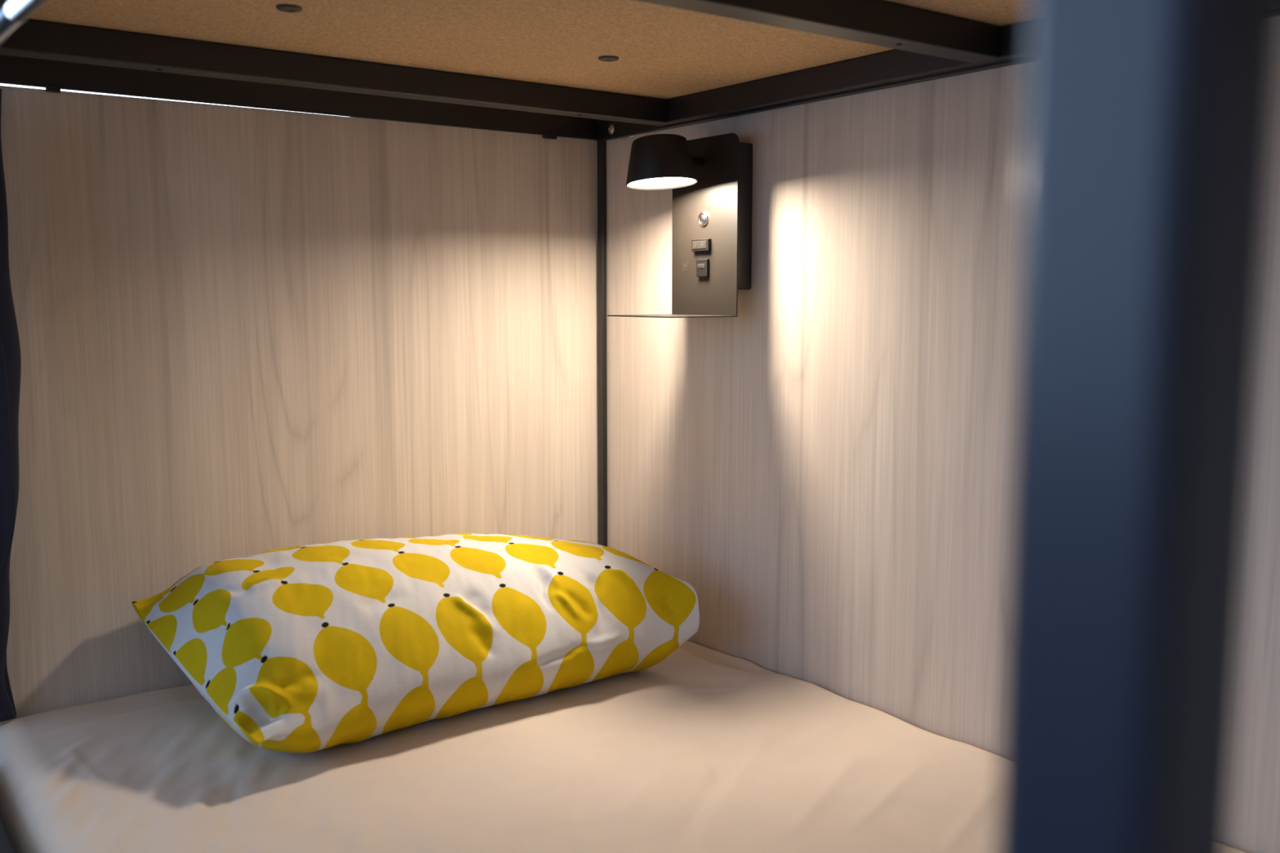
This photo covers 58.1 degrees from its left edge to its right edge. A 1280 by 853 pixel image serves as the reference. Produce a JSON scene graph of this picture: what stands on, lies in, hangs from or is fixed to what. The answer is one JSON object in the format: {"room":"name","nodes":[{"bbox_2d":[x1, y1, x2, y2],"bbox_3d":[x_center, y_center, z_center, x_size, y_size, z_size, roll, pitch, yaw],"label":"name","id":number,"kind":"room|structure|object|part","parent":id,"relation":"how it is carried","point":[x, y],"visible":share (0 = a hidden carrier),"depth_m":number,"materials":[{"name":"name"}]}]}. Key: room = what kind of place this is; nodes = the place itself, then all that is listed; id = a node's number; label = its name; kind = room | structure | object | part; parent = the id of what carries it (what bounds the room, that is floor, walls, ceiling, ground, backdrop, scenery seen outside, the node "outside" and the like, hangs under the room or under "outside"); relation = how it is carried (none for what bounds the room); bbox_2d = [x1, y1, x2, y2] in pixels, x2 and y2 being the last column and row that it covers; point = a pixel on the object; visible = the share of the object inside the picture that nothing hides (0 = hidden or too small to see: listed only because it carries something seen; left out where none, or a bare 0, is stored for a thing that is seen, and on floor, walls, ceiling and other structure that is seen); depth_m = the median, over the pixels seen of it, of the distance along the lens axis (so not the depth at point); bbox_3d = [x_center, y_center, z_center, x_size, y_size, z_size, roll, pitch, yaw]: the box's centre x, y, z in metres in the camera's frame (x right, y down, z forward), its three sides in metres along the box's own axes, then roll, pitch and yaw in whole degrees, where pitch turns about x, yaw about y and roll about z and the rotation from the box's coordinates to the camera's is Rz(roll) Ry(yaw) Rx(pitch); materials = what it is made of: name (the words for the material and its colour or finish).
{"room":"dormitory","nodes":[
{"label":"dormitory","id":0,"kind":"room"},
{"bbox_2d":[0,84,599,724],"bbox_3d":[-0.468,0.210,1.648,0.984,1.287,0.018,-5,8,-36],"label":"wall","id":1,"kind":"structure","parent":0,"point":[243,331],"depth_m":1.57,"materials":[{"name":"laminate"}]},
{"bbox_2d":[605,15,1279,852],"bbox_3d":[0.566,0.247,1.095,0.018,1.340,2.100,-5,8,-36],"label":"wall","id":2,"kind":"structure","parent":0,"point":[825,463],"depth_m":1.43,"materials":[{"name":"laminate"}]},
{"bbox_2d":[607,133,752,317],"bbox_3d":[0.056,-0.273,1.575,0.162,0.244,0.141,-5,8,-36],"label":"reading lamp","id":3,"kind":"object","parent":2,"relation":"attached to","point":[710,178],"visible":1,"depth_m":1.57,"materials":[{"name":"black metal"}]},
{"bbox_3d":[0.029,-0.356,1.547,0.097,0.067,0.097,-5,8,-36],"label":"lamp shade","id":4,"kind":"part","parent":3,"relation":"part of","materials":[{"name":"black metal"}]},
{"bbox_2d":[631,177,693,185],"bbox_3d":[0.029,-0.334,1.550,0.091,0.011,0.091,-5,8,-36],"label":"diffuser","id":5,"kind":"object","parent":3,"relation":"attached to","point":[634,180],"depth_m":1.57,"materials":[{"name":"white plastic"}]},
{"bbox_2d":[607,314,737,317],"bbox_3d":[0.043,-0.152,1.579,0.116,0.002,0.141,-5,8,-36],"label":"shelf","id":6,"kind":"object","parent":3,"relation":"attached to","point":[633,315],"depth_m":1.57,"materials":[{"name":"beige wood"}]},
{"bbox_3d":[0.069,-0.364,1.580,0.042,0.012,0.012,-5,8,-36],"label":"arm","id":7,"kind":"part","parent":3,"relation":"part of"},
{"bbox_2d":[691,238,711,251],"bbox_3d":[0.085,-0.252,1.600,0.007,0.016,0.036,-5,8,-36],"label":"power socket","id":8,"kind":"object","parent":3,"relation":"attached to","point":[697,244],"depth_m":1.60,"materials":[{"name":"plastic"}]},
{"bbox_2d":[696,258,709,276],"bbox_3d":[0.087,-0.221,1.602,0.005,0.025,0.024,-5,8,-36],"label":"socket","id":9,"kind":"object","parent":3,"relation":"attached to","point":[702,264],"depth_m":1.60,"materials":[{"name":"plastic"}]},
{"bbox_3d":[0.089,-0.277,1.599,0.002,0.243,0.141,-5,8,-36],"label":"plate","id":10,"kind":"part","parent":3,"relation":"part of","materials":[{"name":"metal"}]},
{"bbox_3d":[-2.107,-0.597,3.265,4.000,2.520,0.100,-5,8,-36],"label":"wall","id":11,"kind":"structure","parent":0,"visible":0},
{"bbox_2d":[0,83,362,118],"bbox_3d":[-2.187,-0.923,3.168,3.000,1.250,0.060,-5,8,-36],"label":"window","id":12,"kind":"structure","parent":11,"relation":"in","point":[1,84],"depth_m":3.56,"materials":[{"name":"white"}]},
{"bbox_3d":[-0.720,0.904,1.466,4.100,0.050,5.100,-5,8,-36],"label":"floor","id":13,"kind":"structure","parent":0,"visible":0},
{"bbox_2d":[0,0,1279,852],"bbox_3d":[0.162,-0.106,0.754,0.984,2.120,2.099,-5,8,-36],"label":"frame","id":14,"kind":"object","parent":13,"relation":"on","point":[1148,123],"visible":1,"depth_m":0.15,"materials":[{"name":"metal"}]},
{"bbox_3d":[-0.165,0.564,0.510,0.024,0.204,1.975,-5,8,-36],"label":"rail","id":15,"kind":"part","parent":14,"relation":"part of","materials":[{"name":"black metal"}]},
{"bbox_3d":[-0.169,-0.356,0.475,0.050,0.110,2.092,-5,8,-36],"label":"open rail","id":16,"kind":"part","parent":14,"relation":"part of","materials":[{"name":"black metal"}]},
{"bbox_2d":[0,0,48,42],"bbox_3d":[-0.389,-0.292,0.737,0.049,0.084,1.361,-5,8,-38],"label":"rail","id":17,"kind":"object","parent":14,"relation":"attached to","point":[13,13],"visible":1,"depth_m":0.69,"materials":[{"name":"metal"}]},
{"bbox_2d":[0,88,21,722],"bbox_3d":[-0.750,-0.005,1.315,0.084,0.739,0.120,-5,8,-36],"label":"curtain","id":18,"kind":"object","parent":17,"relation":"hanging from","point":[10,346],"visible":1,"depth_m":1.29,"materials":[{"name":"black fabric"}]},
{"bbox_3d":[-0.461,-0.444,1.562,0.983,0.034,0.006,-5,8,-36],"label":"head rail","id":19,"kind":"part","parent":14,"relation":"part of","materials":[{"name":"black metal"}]},
{"bbox_3d":[-0.333,-0.427,1.413,0.900,0.033,0.035,-5,8,-36],"label":"head cross rail","id":20,"kind":"part","parent":14,"relation":"part of","materials":[{"name":"black metal"}]},
{"bbox_2d":[27,0,1028,99],"bbox_3d":[0.190,-0.374,0.743,0.916,0.021,2.099,-5,8,-36],"label":"board","id":21,"kind":"object","parent":14,"relation":"on","point":[634,47],"visible":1,"depth_m":1.24,"materials":[{"name":"brown wood"}]},
{"bbox_3d":[-0.061,0.163,1.915,0.008,1.320,0.014,-5,8,-36],"label":"corner post","id":22,"kind":"part","parent":14,"relation":"part of","materials":[{"name":"black metal"}]},
{"bbox_2d":[0,640,1246,852],"bbox_3d":[-0.006,0.476,1.095,0.925,0.172,1.456,-5,8,-36],"label":"mattress","id":23,"kind":"object","parent":14,"relation":"on","point":[699,749],"visible":0.66,"depth_m":1.24,"materials":[{"name":"beige fabric"}]},
{"bbox_2d":[131,533,699,753],"bbox_3d":[-0.287,0.245,1.507,0.624,0.194,0.395,-5,8,-36],"label":"pillow","id":24,"kind":"object","parent":23,"relation":"on","point":[304,649],"visible":1,"depth_m":1.38,"materials":[{"name":"fabric"}]},
{"bbox_3d":[0.595,-0.372,0.932,0.016,0.033,1.917,-5,8,-36],"label":"rail","id":25,"kind":"part","parent":14,"relation":"part of","materials":[{"name":"black metal"}]},
{"bbox_3d":[0.556,-0.379,1.012,0.010,0.036,2.093,-5,8,-36],"label":"wall rail","id":26,"kind":"part","parent":14,"relation":"part of","materials":[{"name":"black metal"}]},
{"bbox_3d":[0.068,-0.037,0.155,0.025,2.120,0.026,-5,8,-36],"label":"post","id":27,"kind":"part","parent":14,"relation":"part of","materials":[{"name":"blue metal"}]}
]}

